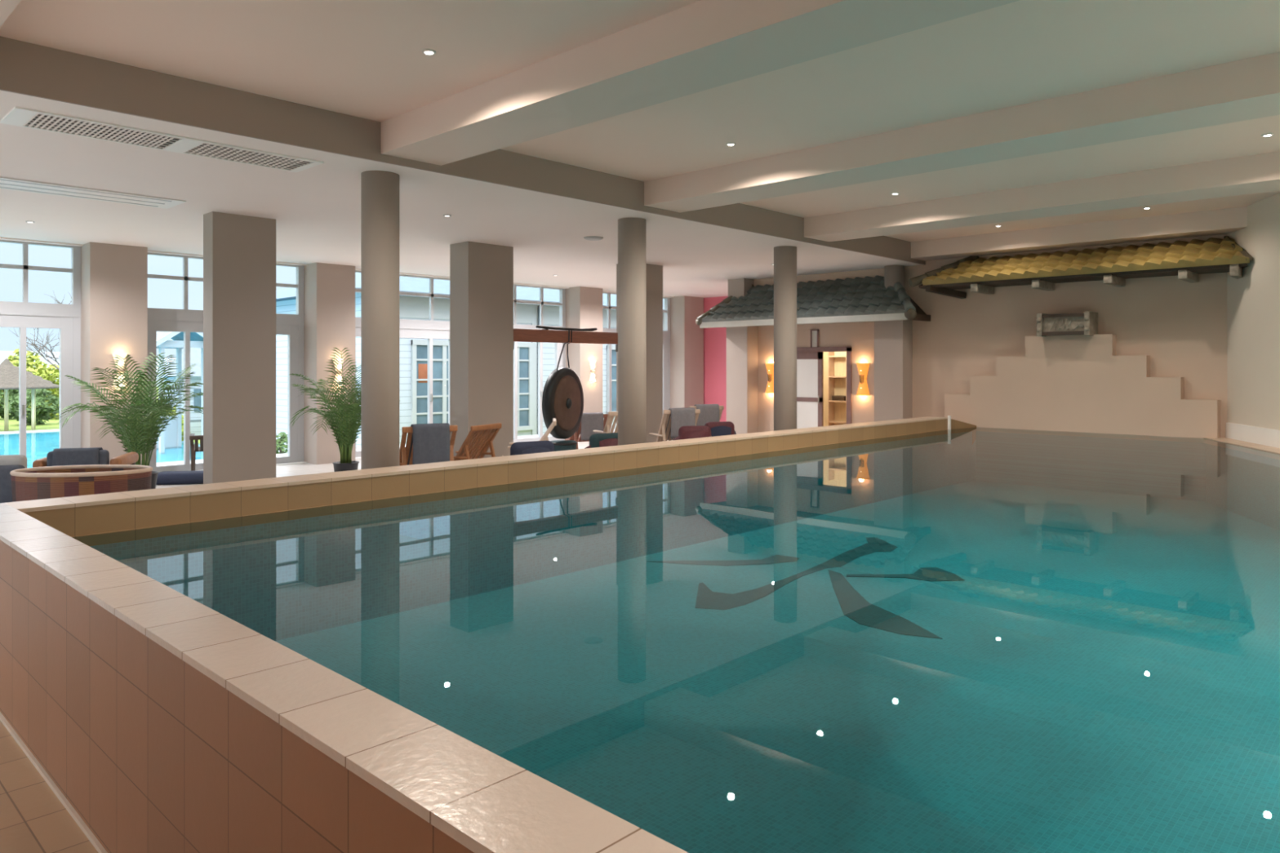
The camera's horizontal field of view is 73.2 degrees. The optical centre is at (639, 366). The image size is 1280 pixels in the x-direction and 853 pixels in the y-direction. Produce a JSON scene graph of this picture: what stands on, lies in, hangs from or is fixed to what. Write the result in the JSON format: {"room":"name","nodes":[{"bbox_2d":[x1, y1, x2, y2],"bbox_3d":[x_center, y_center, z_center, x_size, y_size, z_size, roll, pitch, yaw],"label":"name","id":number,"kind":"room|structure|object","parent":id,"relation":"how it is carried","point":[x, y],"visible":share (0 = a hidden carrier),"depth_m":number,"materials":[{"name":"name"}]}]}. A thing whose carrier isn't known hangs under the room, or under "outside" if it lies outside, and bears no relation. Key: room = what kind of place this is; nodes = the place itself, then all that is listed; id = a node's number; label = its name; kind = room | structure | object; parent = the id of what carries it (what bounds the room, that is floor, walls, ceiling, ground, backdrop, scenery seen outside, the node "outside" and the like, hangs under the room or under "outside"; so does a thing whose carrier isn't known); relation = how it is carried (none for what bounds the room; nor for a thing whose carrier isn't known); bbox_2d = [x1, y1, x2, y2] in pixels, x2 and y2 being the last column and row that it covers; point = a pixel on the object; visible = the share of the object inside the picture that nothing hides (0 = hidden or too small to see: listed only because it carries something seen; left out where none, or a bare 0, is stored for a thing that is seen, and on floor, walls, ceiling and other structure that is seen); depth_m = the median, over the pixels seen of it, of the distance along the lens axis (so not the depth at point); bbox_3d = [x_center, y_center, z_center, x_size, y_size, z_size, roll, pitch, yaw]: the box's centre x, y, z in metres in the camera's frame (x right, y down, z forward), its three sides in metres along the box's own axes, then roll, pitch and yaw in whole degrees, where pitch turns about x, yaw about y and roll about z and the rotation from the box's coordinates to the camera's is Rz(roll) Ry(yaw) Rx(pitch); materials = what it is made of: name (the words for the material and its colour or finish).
{"room":"indoor swimming pool","nodes":[
{"label":"indoor swimming pool","id":0,"kind":"room"},
{"bbox_2d":[80,242,147,465],"bbox_3d":[-7.717,-0.050,12.603,0.670,3.400,0.730,0,0,44],"label":"wall pier","id":1,"kind":"object","parent":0,"point":[114,277],"visible":0.57,"depth_m":12.31,"materials":[{"name":"paint"}]},
{"bbox_2d":[0,539,474,852],"bbox_3d":[1.341,1.432,0.050,14.130,1.236,0.208,0,0,44],"label":"wall","id":2,"kind":"structure","parent":0,"point":[153,754],"depth_m":2.58,"materials":[{"name":"tile"}]},
{"bbox_2d":[0,711,107,852],"bbox_3d":[1.265,1.641,-0.029,14.130,0.018,0.012,0,0,44],"label":"trim","id":3,"kind":"structure","parent":2,"relation":"attached to","point":[97,845],"depth_m":3.33,"materials":[{"name":"tile"}]},
{"bbox_2d":[0,502,688,852],"bbox_3d":[1.338,0.803,0.051,14.134,0.022,0.218,0,0,44],"label":"trim","id":4,"kind":"structure","parent":2,"relation":"attached to","point":[486,802],"depth_m":1.89,"materials":[{"name":"tile"}]},
{"bbox_2d":[303,262,355,464],"bbox_3d":[-5.442,-0.050,14.986,0.670,3.400,0.700,0,0,44],"label":"wall pier","id":5,"kind":"object","parent":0,"point":[329,289],"visible":0.79,"depth_m":14.69,"materials":[{"name":"paint"}]},
{"bbox_2d":[0,440,672,852],"bbox_3d":[2.682,1.800,7.602,22.620,0.300,19.700,0,0,44],"label":"floor","id":6,"kind":"structure","parent":0,"point":[33,820],"depth_m":3.22,"materials":[{"name":"tile"}]},
{"bbox_2d":[0,454,26,502],"bbox_3d":[-5.716,1.210,7.738,0.800,0.880,0.920,0,0,-16],"label":"lounge armchair","id":7,"kind":"object","parent":6,"relation":"on","point":[8,463],"visible":0.16,"depth_m":7.36,"materials":[{"name":"grey fabric"}]},
{"bbox_2d":[0,454,26,468],"bbox_3d":[-5.635,0.880,7.460,0.560,0.220,0.100,0,0,-16],"label":"cushion","id":8,"kind":"object","parent":7,"relation":"on","point":[6,460],"depth_m":7.47,"materials":[{"name":"grey fabric"}]},
{"bbox_2d":[9,464,152,502],"bbox_3d":[-4.623,1.248,7.150,1.060,0.803,0.618,0,0,-8],"label":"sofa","id":9,"kind":"object","parent":6,"relation":"on","point":[67,481],"visible":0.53,"depth_m":6.92,"materials":[{"name":"fabric"}]},
{"bbox_2d":[32,449,138,467],"bbox_3d":[-5.772,1.250,9.010,0.790,0.800,0.700,0,0,-16],"label":"lounge armchair","id":10,"kind":"object","parent":6,"relation":"on","point":[131,458],"visible":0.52,"depth_m":8.77,"materials":[{"name":"brown wood"}]},
{"bbox_2d":[52,447,102,466],"bbox_3d":[-5.690,1.038,8.731,0.400,0.424,0.182,0,0,-16],"label":"towel","id":11,"kind":"object","parent":10,"relation":"on","point":[86,455],"visible":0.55,"depth_m":8.65,"materials":[{"name":"grey fabric"}]},
{"bbox_2d":[46,449,109,466],"bbox_3d":[-5.690,1.040,8.731,0.540,0.380,0.120,0,0,-16],"label":"cushion","id":12,"kind":"object","parent":10,"relation":"on","point":[104,455],"depth_m":8.74,"materials":[{"name":"grey fabric"}]},
{"bbox_2d":[55,352,203,488],"bbox_3d":[-6.148,0.736,10.608,1.800,1.827,1.789,0,0,44],"label":"potted palm","id":13,"kind":"object","parent":6,"relation":"on","point":[148,428],"visible":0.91,"depth_m":10.48,"materials":[{"name":"plant"}]},
{"bbox_2d":[155,470,203,484],"bbox_3d":[-6.443,1.570,12.200,0.800,0.160,0.400,0,0,-11],"label":"footstool","id":14,"kind":"object","parent":6,"relation":"on","point":[164,477],"visible":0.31,"depth_m":12.03,"materials":[{"name":"blue fabric"}]},
{"bbox_2d":[189,433,203,471],"bbox_3d":[-6.623,1.339,13.335,0.600,0.608,0.823,0,0,-26],"label":"deck chair","id":15,"kind":"object","parent":6,"relation":"on","point":[193,447],"visible":0.44,"depth_m":12.99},
{"bbox_2d":[203,211,275,484],"bbox_3d":[-4.674,-0.050,10.077,0.280,3.400,0.720,0,0,44],"label":"pillar","id":16,"kind":"structure","parent":6,"relation":"on","point":[239,251],"depth_m":9.92,"materials":[{"name":"paint"}]},
{"bbox_2d":[288,347,400,471],"bbox_3d":[-4.064,0.691,11.886,1.482,1.919,1.473,0,0,44],"label":"potted palm","id":17,"kind":"object","parent":6,"relation":"on","point":[344,427],"visible":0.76,"depth_m":11.82,"materials":[{"name":"plant"}]},
{"bbox_2d":[332,461,359,471],"bbox_3d":[-4.062,1.485,11.900,0.350,0.330,0.350,0,0,44],"label":"pot","id":18,"kind":"object","parent":17,"relation":"attached to","point":[339,466],"depth_m":11.78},
{"bbox_2d":[360,170,399,469],"bbox_3d":[-2.367,-0.050,7.860,0.336,3.400,0.336,0,0,44],"label":"column","id":19,"kind":"structure","parent":6,"relation":"on","point":[380,189],"depth_m":7.72,"materials":[{"name":"paint"}]},
{"bbox_2d":[400,425,457,466],"bbox_3d":[-2.433,1.144,9.634,0.600,0.998,0.824,0,0,-28],"label":"deck chair","id":20,"kind":"object","parent":6,"relation":"on","point":[404,451],"visible":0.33,"depth_m":9.33,"materials":[{"name":"brown wood"}]},
{"bbox_2d":[407,422,449,465],"bbox_3d":[-2.346,0.880,9.471,0.403,0.524,0.446,0,0,-28],"label":"towel","id":21,"kind":"object","parent":20,"relation":"on","point":[431,442],"visible":0.82,"depth_m":9.28,"materials":[{"name":"grey fabric"}]},
{"bbox_2d":[453,422,502,460],"bbox_3d":[-2.121,1.164,10.315,0.824,0.958,0.600,0,0,24],"label":"deck chair","id":22,"kind":"object","parent":6,"relation":"on","point":[479,438],"visible":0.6,"depth_m":10.23,"materials":[{"name":"brown wood"}]},
{"bbox_2d":[449,241,513,457],"bbox_3d":[-2.289,-0.050,12.480,0.450,3.400,0.790,0,0,44],"label":"pillar","id":23,"kind":"structure","parent":6,"relation":"on","point":[482,274],"depth_m":12.27,"materials":[{"name":"paint"}]},
{"bbox_2d":[513,328,617,351],"bbox_3d":[-1.143,-0.409,13.674,0.170,0.319,2.510,0,0,44],"label":"beam","id":24,"kind":"structure","parent":23,"relation":"attached to","point":[519,335],"depth_m":13.52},
{"bbox_2d":[542,329,583,439],"bbox_3d":[-1.182,0.282,13.636,0.204,1.725,1.130,0,0,25],"label":"gong","id":25,"kind":"object","parent":24,"relation":"hanging from","point":[562,397],"visible":0.98,"depth_m":13.50,"materials":[{"name":"brown metal"}]},
{"bbox_2d":[510,440,554,455],"bbox_3d":[-1.344,1.251,9.967,0.745,0.802,0.683,0,0,-36],"label":"tub chair","id":26,"kind":"object","parent":6,"relation":"on","point":[535,446],"visible":0.19,"depth_m":9.69,"materials":[{"name":"blue fabric"}]},
{"bbox_2d":[550,440,577,451],"bbox_3d":[-1.220,1.415,13.637,0.450,0.470,0.450,0,0,44],"label":"drum","id":27,"kind":"object","parent":6,"relation":"on","point":[559,445],"visible":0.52,"depth_m":13.46,"materials":[{"name":"teal fabric"}]},
{"bbox_2d":[564,413,608,448],"bbox_3d":[-0.958,1.229,15.035,0.600,0.828,0.824,0,0,-22],"label":"deck chair","id":28,"kind":"object","parent":6,"relation":"on","point":[575,437],"visible":0.19,"depth_m":14.88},
{"bbox_2d":[576,412,603,440],"bbox_3d":[-0.888,1.023,14.865,0.403,0.470,0.445,0,0,-22],"label":"towel","id":29,"kind":"object","parent":28,"relation":"on","point":[590,422],"visible":0.76,"depth_m":14.65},
{"bbox_2d":[583,432,617,448],"bbox_3d":[-0.509,1.251,11.169,0.724,0.802,0.672,0,0,-31],"label":"tub chair","id":30,"kind":"object","parent":6,"relation":"on","point":[597,440],"visible":0.09,"depth_m":10.86,"materials":[{"name":"teal fabric"}]},
{"bbox_2d":[593,411,617,433],"bbox_3d":[-0.380,1.179,14.034,0.600,0.928,0.824,0,0,-26],"label":"deck chair","id":31,"kind":"object","parent":6,"relation":"on","point":[611,414],"visible":0.27,"depth_m":13.71,"materials":[{"name":"brown wood"}]},
{"bbox_2d":[617,217,645,445],"bbox_3d":[-0.096,-0.050,10.282,0.336,3.400,0.336,0,0,44],"label":"column","id":32,"kind":"structure","parent":6,"relation":"on","point":[631,230],"depth_m":10.14,"materials":[{"name":"paint"}]},
{"bbox_2d":[616,263,662,443],"bbox_3d":[-0.003,-0.050,14.839,0.400,3.400,0.740,0,0,44],"label":"pillar","id":33,"kind":"structure","parent":6,"relation":"on","point":[654,273],"depth_m":14.78,"materials":[{"name":"paint"}]},
{"bbox_2d":[648,408,700,441],"bbox_3d":[0.520,1.149,13.436,0.600,0.988,0.824,0,0,-20],"label":"deck chair","id":34,"kind":"object","parent":6,"relation":"on","point":[662,437],"visible":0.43,"depth_m":13.18,"materials":[{"name":"brown wood"}]},
{"bbox_2d":[665,407,695,439],"bbox_3d":[0.584,0.886,13.263,0.403,0.516,0.446,0,0,-20],"label":"towel","id":35,"kind":"object","parent":34,"relation":"on","point":[680,417],"visible":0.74,"depth_m":13.05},
{"bbox_2d":[673,425,711,439],"bbox_3d":[0.745,1.256,12.680,0.663,0.792,0.640,0,0,-14],"label":"tub chair","id":36,"kind":"object","parent":6,"relation":"on","point":[684,432],"visible":0.2,"depth_m":12.40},
{"bbox_2d":[688,405,724,422],"bbox_3d":[0.959,1.139,14.236,0.600,1.008,0.824,0,0,-20],"label":"deck chair","id":37,"kind":"object","parent":6,"relation":"on","point":[721,407],"visible":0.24,"depth_m":14.00,"materials":[{"name":"brown wood"}]},
{"bbox_2d":[694,404,719,426],"bbox_3d":[1.023,0.874,14.063,0.403,0.532,0.446,0,0,-20],"label":"towel","id":38,"kind":"object","parent":37,"relation":"on","point":[708,412],"visible":0.56,"depth_m":13.86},
{"bbox_2d":[704,421,736,436],"bbox_3d":[1.179,1.251,13.480,0.663,0.802,0.640,0,0,-14],"label":"tub chair","id":39,"kind":"object","parent":6,"relation":"on","point":[722,428],"visible":0.24,"depth_m":13.20,"materials":[{"name":"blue fabric"}]},
{"bbox_2d":[728,278,754,298],"bbox_3d":[2.168,-0.050,17.474,0.400,3.400,0.730,0,0,44],"label":"pillar","id":40,"kind":"structure","parent":6,"relation":"on","point":[738,287],"depth_m":17.19,"materials":[{"name":"paint"}]},
{"bbox_2d":[726,325,758,434],"bbox_3d":[2.049,0.290,17.291,0.520,2.720,0.360,0,0,44],"label":"pillar","id":41,"kind":"structure","parent":6,"relation":"on","point":[742,342],"depth_m":17.13,"materials":[{"name":"paint"}]},
{"bbox_2d":[773,245,796,431],"bbox_3d":[2.134,-0.050,12.660,0.336,3.400,0.336,0,0,44],"label":"column","id":42,"kind":"structure","parent":6,"relation":"on","point":[784,256],"depth_m":12.51,"materials":[{"name":"paint"}]},
{"bbox_2d":[874,320,912,421],"bbox_3d":[4.417,0.290,15.036,0.540,2.720,0.350,0,0,44],"label":"pillar","id":43,"kind":"structure","parent":6,"relation":"on","point":[893,340],"depth_m":14.90,"materials":[{"name":"paint"}]},
{"bbox_2d":[884,265,904,288],"bbox_3d":[4.435,-0.050,15.026,0.336,3.400,0.336,0,0,44],"label":"column","id":44,"kind":"structure","parent":6,"relation":"on","point":[892,273],"depth_m":14.89,"materials":[{"name":"paint"}]},
{"bbox_2d":[0,237,673,297],"bbox_3d":[-5.382,-2.090,15.302,0.320,0.720,20.100,0,0,44],"label":"wall","id":45,"kind":"structure","parent":0,"point":[1,238],"depth_m":13.47,"materials":[{"name":"paint"}]},
{"bbox_2d":[147,252,307,472],"bbox_3d":[-6.694,-0.050,13.914,0.340,3.400,2.580,0,0,44],"label":"window","id":46,"kind":"structure","parent":45,"relation":"in","point":[186,321],"depth_m":13.62,"materials":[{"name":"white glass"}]},
{"bbox_2d":[355,270,449,458],"bbox_3d":[-4.449,-0.050,16.264,0.340,3.400,2.520,0,0,44],"label":"window","id":47,"kind":"structure","parent":45,"relation":"in","point":[431,329],"depth_m":16.66,"materials":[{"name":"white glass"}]},
{"bbox_2d":[513,284,565,442],"bbox_3d":[-2.394,-0.050,18.416,0.340,3.400,2.090,0,0,44],"label":"window","id":48,"kind":"structure","parent":45,"relation":"in","point":[557,346],"depth_m":18.66,"materials":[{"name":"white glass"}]},
{"bbox_2d":[602,292,670,432],"bbox_3d":[-0.229,-0.050,20.683,0.340,3.400,2.800,0,0,44],"label":"window","id":49,"kind":"structure","parent":45,"relation":"in","point":[666,333],"depth_m":21.54,"materials":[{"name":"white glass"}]},
{"bbox_2d":[0,90,924,297],"bbox_3d":[-2.662,-2.100,12.705,8.000,0.700,20.100,0,0,44],"label":"ceiling","id":50,"kind":"structure","parent":0,"point":[316,211],"depth_m":9.85,"materials":[{"name":"paint"}]},
{"bbox_2d":[0,177,186,208],"bbox_3d":[-5.821,-1.740,8.442,0.580,0.012,2.370,0,0,44],"label":"ceiling vent","id":51,"kind":"object","parent":50,"relation":"in","point":[5,183],"visible":1,"depth_m":8.67,"materials":[{"name":"metal"}]},
{"bbox_2d":[0,106,324,172],"bbox_3d":[-3.638,-1.744,6.757,0.515,0.012,2.170,0,0,44],"label":"ceiling vent","id":52,"kind":"object","parent":50,"relation":"in","point":[17,116],"visible":1,"depth_m":6.61,"materials":[{"name":"metal"}]},
{"bbox_2d":[22,113,182,147],"bbox_3d":[-3.976,-1.743,6.403,0.455,0.006,0.930,0,0,44],"label":"grille","id":53,"kind":"object","parent":52,"relation":"attached to","point":[44,122],"depth_m":6.39,"materials":[{"name":"metal"}]},
{"bbox_2d":[184,142,312,169],"bbox_3d":[-3.244,-1.743,7.170,0.455,0.006,0.890,0,0,44],"label":"grille","id":54,"kind":"object","parent":52,"relation":"attached to","point":[211,150],"depth_m":7.15,"materials":[{"name":"metal"}]},
{"bbox_2d":[24,418,947,537],"bbox_3d":[0.550,1.432,9.220,0.320,1.236,11.964,0,0,44],"label":"wall","id":55,"kind":"structure","parent":0,"point":[108,517],"depth_m":6.50,"materials":[{"name":"tile"}]},
{"bbox_2d":[4,416,947,512],"bbox_3d":[0.551,0.803,9.222,0.328,0.022,11.960,0,0,44],"label":"trim","id":56,"kind":"structure","parent":55,"relation":"on","point":[25,506],"depth_m":6.46,"materials":[{"name":"tile"}]},
{"bbox_2d":[71,429,948,546],"bbox_3d":[0.670,1.016,9.106,0.012,0.068,11.964,0,0,44],"label":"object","id":57,"kind":"structure","parent":55,"relation":"attached to","point":[92,540],"depth_m":6.08,"materials":[{"name":"tile"}]},
{"bbox_2d":[951,418,976,429],"bbox_3d":[5.090,1.425,13.896,0.430,1.250,1.070,0,0,44],"label":"trim","id":58,"kind":"structure","parent":55,"relation":"attached to","point":[955,424],"depth_m":13.66,"materials":[{"name":"tile"}]},
{"bbox_2d":[565,286,602,442],"bbox_3d":[-1.315,-0.050,19.307,0.670,3.400,0.690,0,0,44],"label":"wall pier","id":59,"kind":"object","parent":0,"point":[584,305],"visible":0.57,"depth_m":19.03,"materials":[{"name":"paint"}]},
{"bbox_2d":[0,0,1279,241],"bbox_3d":[4.514,-2.268,3.779,14.690,0.365,17.100,0,0,44],"label":"ceiling","id":60,"kind":"structure","parent":0,"point":[363,59],"depth_m":6.04,"materials":[{"name":"paint"}]},
{"bbox_2d":[0,0,21,26],"bbox_3d":[0.936,-1.960,0.032,14.690,0.290,0.600,0,0,44],"label":"ceiling beam","id":61,"kind":"structure","parent":60,"relation":"attached to","point":[6,6],"depth_m":4.36,"materials":[{"name":"paint"}]},
{"bbox_2d":[0,36,925,264],"bbox_3d":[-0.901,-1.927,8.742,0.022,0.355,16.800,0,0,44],"label":"ceiling beam","id":62,"kind":"structure","parent":60,"relation":"attached to","point":[27,68],"depth_m":6.81,"materials":[{"name":"paint"}]},
{"bbox_2d":[380,0,1020,165],"bbox_3d":[3.298,-1.960,2.506,14.690,0.290,0.600,0,0,44],"label":"ceiling beam","id":63,"kind":"structure","parent":60,"relation":"attached to","point":[703,45],"depth_m":5.36,"materials":[{"name":"paint"}]},
{"bbox_2d":[644,52,1279,213],"bbox_3d":[5.564,-1.960,4.878,14.690,0.290,0.620,0,0,44],"label":"ceiling beam","id":64,"kind":"structure","parent":60,"relation":"attached to","point":[1246,89],"depth_m":7.05,"materials":[{"name":"paint"}]},
{"bbox_2d":[804,151,1279,241],"bbox_3d":[7.829,-1.960,7.250,14.690,0.290,0.660,0,0,44],"label":"ceiling beam","id":65,"kind":"structure","parent":60,"relation":"attached to","point":[1258,173],"depth_m":9.78,"materials":[{"name":"paint"}]},
{"bbox_2d":[911,206,1247,261],"bbox_3d":[10.021,-1.960,9.546,14.690,0.290,0.550,0,0,44],"label":"ceiling beam","id":66,"kind":"structure","parent":60,"relation":"attached to","point":[1226,220],"depth_m":12.57,"materials":[{"name":"paint"}]},
{"bbox_2d":[89,473,1279,640],"bbox_3d":[4.905,1.449,3.536,13.790,0.802,15.890,0,0,44],"label":"wall","id":67,"kind":"structure","parent":0,"point":[279,580],"depth_m":6.95,"materials":[{"name":"tile"}]},
{"bbox_2d":[1204,437,1279,453],"bbox_3d":[5.336,1.012,1.745,0.312,0.075,21.166,0,0,14],"label":"trim","id":68,"kind":"structure","parent":67,"relation":"attached to","point":[1266,448],"depth_m":10.79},
{"bbox_2d":[670,296,703,408],"bbox_3d":[1.116,-0.050,21.853,0.670,3.400,0.750,0,0,44],"label":"wall pier","id":69,"kind":"object","parent":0,"point":[686,337],"visible":0.57,"depth_m":21.56,"materials":[{"name":"paint"}]},
{"bbox_2d":[703,296,728,422],"bbox_3d":[2.646,-0.050,21.117,3.860,3.400,0.200,0,0,44],"label":"wall","id":70,"kind":"structure","parent":0,"point":[714,338],"depth_m":21.69,"materials":[{"name":"paint"}]},
{"bbox_2d":[275,480,1279,852],"bbox_3d":[5.068,1.950,5.669,11.300,0.200,13.200,0,0,44],"label":"floor","id":71,"kind":"structure","parent":0,"point":[1103,676],"depth_m":5.13,"materials":[{"name":"tile"}]},
{"bbox_2d":[646,537,964,639],"bbox_3d":[1.606,1.847,7.436,2.684,0.004,3.297,0,0,-13],"label":"inlay","id":72,"kind":"object","parent":71,"relation":"on","point":[853,605],"depth_m":7.12,"materials":[{"name":"tile"}]},
{"bbox_2d":[822,351,827,426],"bbox_3d":[4.194,0.350,17.192,3.480,2.600,2.140,0,0,44],"label":"wall","id":73,"kind":"structure","parent":0,"point":[824,353],"depth_m":18.70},
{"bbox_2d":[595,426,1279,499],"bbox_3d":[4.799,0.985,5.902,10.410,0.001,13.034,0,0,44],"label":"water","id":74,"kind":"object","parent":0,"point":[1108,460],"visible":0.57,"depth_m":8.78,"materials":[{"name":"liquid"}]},
{"bbox_2d":[754,234,1226,437],"bbox_3d":[5.186,-0.025,14.655,8.740,4.150,0.160,0,0,44],"label":"wall","id":75,"kind":"structure","parent":0,"point":[1181,325],"depth_m":13.76,"materials":[{"name":"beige paint"}]},
{"bbox_2d":[764,363,773,393],"bbox_3d":[2.558,0.230,16.970,0.256,0.582,0.122,0,0,44],"label":"wall sconce","id":76,"kind":"object","parent":75,"relation":"attached to","point":[770,366],"visible":0.88,"depth_m":16.94,"materials":[{"name":"orange glass"}]},
{"bbox_2d":[695,275,930,328],"bbox_3d":[3.076,-1.234,16.025,4.695,0.918,0.862,0,0,44],"label":"porch roof","id":77,"kind":"structure","parent":75,"relation":"attached to","point":[858,300],"depth_m":15.57,"materials":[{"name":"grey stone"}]},
{"bbox_2d":[796,346,851,428],"bbox_3d":[3.417,0.640,16.335,1.420,2.020,0.212,0,0,44],"label":"door","id":78,"kind":"structure","parent":75,"relation":"in","point":[809,360],"depth_m":16.39,"materials":[{"name":"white wood"}]},
{"bbox_2d":[856,363,870,395],"bbox_3d":[4.011,0.230,15.582,0.256,0.582,0.122,0,0,44],"label":"wall sconce","id":79,"kind":"object","parent":75,"relation":"attached to","point":[863,368],"visible":1,"depth_m":15.55,"materials":[{"name":"orange glass"}]},
{"bbox_2d":[1036,311,1097,337],"bbox_3d":[6.455,-0.635,13.030,0.750,0.350,0.437,0,0,44],"label":"relief panel","id":80,"kind":"object","parent":75,"relation":"attached to","point":[1086,323],"visible":0.99,"depth_m":12.89,"materials":[{"name":"grey stone"}]},
{"bbox_2d":[908,235,1253,298],"bbox_3d":[6.367,-1.489,12.856,4.685,0.717,0.884,0,0,44],"label":"canopy","id":81,"kind":"object","parent":75,"relation":"attached to","point":[1186,260],"visible":1,"depth_m":12.54,"materials":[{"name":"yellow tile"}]},
{"bbox_2d":[944,333,1220,438],"bbox_3d":[6.535,0.386,13.117,3.835,1.728,0.200,0,0,44],"label":"wall","id":82,"kind":"structure","parent":75,"relation":"attached to","point":[1075,383],"depth_m":12.90,"materials":[{"name":"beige paint"}]},
{"bbox_2d":[1226,192,1279,430],"bbox_3d":[5.564,-0.150,1.601,0.218,4.400,21.245,0,0,14],"label":"wall","id":83,"kind":"structure","parent":0,"point":[1253,300],"depth_m":10.93,"materials":[{"name":"beige paint"}]},
{"bbox_2d":[1225,422,1279,448],"bbox_3d":[5.449,0.870,1.634,0.020,0.210,21.007,0,0,14],"label":"baseboard","id":84,"kind":"structure","parent":83,"relation":"attached to","point":[1262,436],"depth_m":10.98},
{"bbox_3d":[4.139,1.673,17.134,3.480,0.054,2.300,0,0,44],"label":"floor","id":85,"kind":"structure","parent":0,"visible":0},
{"bbox_2d":[827,351,846,426],"bbox_3d":[4.253,0.600,18.290,0.450,2.100,0.250,0,0,44],"label":"wall shelf unit","id":86,"kind":"object","parent":85,"relation":"on","point":[837,361],"visible":0.44,"depth_m":18.39,"materials":[{"name":"brown wood"}]},
{"bbox_3d":[-10.010,-0.050,10.202,0.670,3.400,0.730,0,0,44],"label":"wall pier","id":87,"kind":"object","parent":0,"visible":0},
{"bbox_2d":[0,240,80,456],"bbox_3d":[-8.983,-0.050,11.516,0.340,3.400,2.590,0,0,44],"label":"window","id":88,"kind":"structure","parent":87,"relation":"attached to","point":[23,315],"depth_m":12.26,"materials":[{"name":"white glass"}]},
{"label":"outside","id":89,"kind":"structure","parent":0,"visible":0},
{"bbox_2d":[0,351,175,371],"bbox_3d":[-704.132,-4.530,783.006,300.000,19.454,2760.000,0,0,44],"label":"tree","id":90,"kind":"object","parent":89,"point":[3,354],"visible":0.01,"depth_m":780.45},
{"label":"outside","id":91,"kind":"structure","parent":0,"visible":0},
{"bbox_2d":[0,387,279,453],"bbox_3d":[-7.884,2.775,35.183,180.000,0.550,280.000,0,0,44],"label":"lawn","id":92,"kind":"structure","parent":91,"point":[13,423],"depth_m":36.44,"materials":[{"name":"green plant"}]},
{"bbox_2d":[0,389,18,418],"bbox_3d":[-30.223,1.352,41.075,2.257,2.334,2.198,0,0,44],"label":"bush","id":93,"kind":"object","parent":92,"relation":"on","point":[14,393],"visible":0.25,"depth_m":40.63,"materials":[{"name":"green plant"}]},
{"bbox_2d":[0,348,53,405],"bbox_3d":[-31.563,0.807,44.105,2.708,3.469,2.834,0,0,44],"label":"shrub","id":94,"kind":"object","parent":92,"relation":"on","point":[30,357],"visible":0.19,"depth_m":43.82,"materials":[{"name":"yellow plant"}]},
{"bbox_2d":[0,358,59,431],"bbox_3d":[-24.266,1.090,33.000,3.560,2.820,3.560,0,0,44],"label":"gazebo","id":95,"kind":"object","parent":92,"relation":"on","point":[9,373],"visible":0.82,"depth_m":32.86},
{"bbox_2d":[2,388,59,425],"bbox_3d":[-26.067,1.712,37.111,2.350,1.803,2.226,0,0,44],"label":"bush","id":96,"kind":"object","parent":92,"relation":"on","point":[42,413],"visible":0.65,"depth_m":36.91,"materials":[{"name":"green plant"}]},
{"bbox_2d":[10,291,71,370],"bbox_3d":[-23.993,-0.480,35.397,5.139,5.971,3.532,0,0,12],"label":"bare tree","id":97,"kind":"object","parent":92,"relation":"on","point":[46,355],"visible":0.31,"depth_m":34.66,"materials":[{"name":"grey plant"}]},
{"bbox_2d":[26,360,59,419],"bbox_3d":[-28.139,1.172,40.935,2.184,2.872,2.103,0,0,44],"label":"shrub","id":98,"kind":"object","parent":92,"relation":"on","point":[40,371],"visible":0.21,"depth_m":40.56,"materials":[{"name":"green plant"}]},
{"bbox_2d":[156,347,200,436],"bbox_3d":[-16.120,0.875,32.065,2.950,3.250,2.900,0,0,44],"label":"garden shed","id":99,"kind":"object","parent":92,"relation":"on","point":[195,353],"visible":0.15,"depth_m":30.73,"materials":[{"name":"white wood"}]},
{"bbox_2d":[156,458,203,462],"bbox_3d":[-26.691,2.503,13.389,20.100,0.014,42.500,0,0,44],"label":"basin","id":100,"kind":"object","parent":92,"relation":"on","point":[200,459],"depth_m":22.83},
{"bbox_2d":[0,431,203,467],"bbox_3d":[-26.691,2.450,13.389,20.100,0.001,42.500,0,0,44],"label":"water","id":101,"kind":"structure","parent":100,"relation":"in","point":[38,444],"depth_m":26.01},
{"bbox_2d":[156,331,203,453],"bbox_3d":[-13.874,0.611,25.488,1.945,3.779,2.015,0,0,34],"label":"veranda","id":102,"kind":"object","parent":92,"relation":"on","point":[171,437],"visible":0.28,"depth_m":25.59,"materials":[{"name":"wood"}]},
{"bbox_2d":[275,431,287,453],"bbox_3d":[-8.370,2.067,20.013,0.846,1.121,0.882,0,0,-17],"label":"bush","id":103,"kind":"object","parent":92,"relation":"on","point":[280,445],"visible":0.16,"depth_m":19.82,"materials":[{"name":"green plant"}]},
{"bbox_2d":[275,272,664,453],"bbox_3d":[-1.364,-0.555,33.685,9.600,6.110,26.060,0,0,44],"label":"house","id":104,"kind":"structure","parent":92,"relation":"on","point":[413,352],"depth_m":24.74,"materials":[{"name":"white wood"}]},
{"bbox_2d":[417,364,427,382],"bbox_3d":[-5.716,0.180,22.936,0.009,0.500,0.420,0,0,44],"label":"curtain","id":105,"kind":"object","parent":104,"relation":"hanging from","point":[422,368],"depth_m":22.87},
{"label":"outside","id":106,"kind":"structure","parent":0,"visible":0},
{"bbox_2d":[156,429,614,466],"bbox_3d":[-0.240,2.270,22.352,1.980,1.160,48.000,0,0,44],"label":"terrace","id":107,"kind":"object","parent":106,"point":[162,464],"depth_m":15.59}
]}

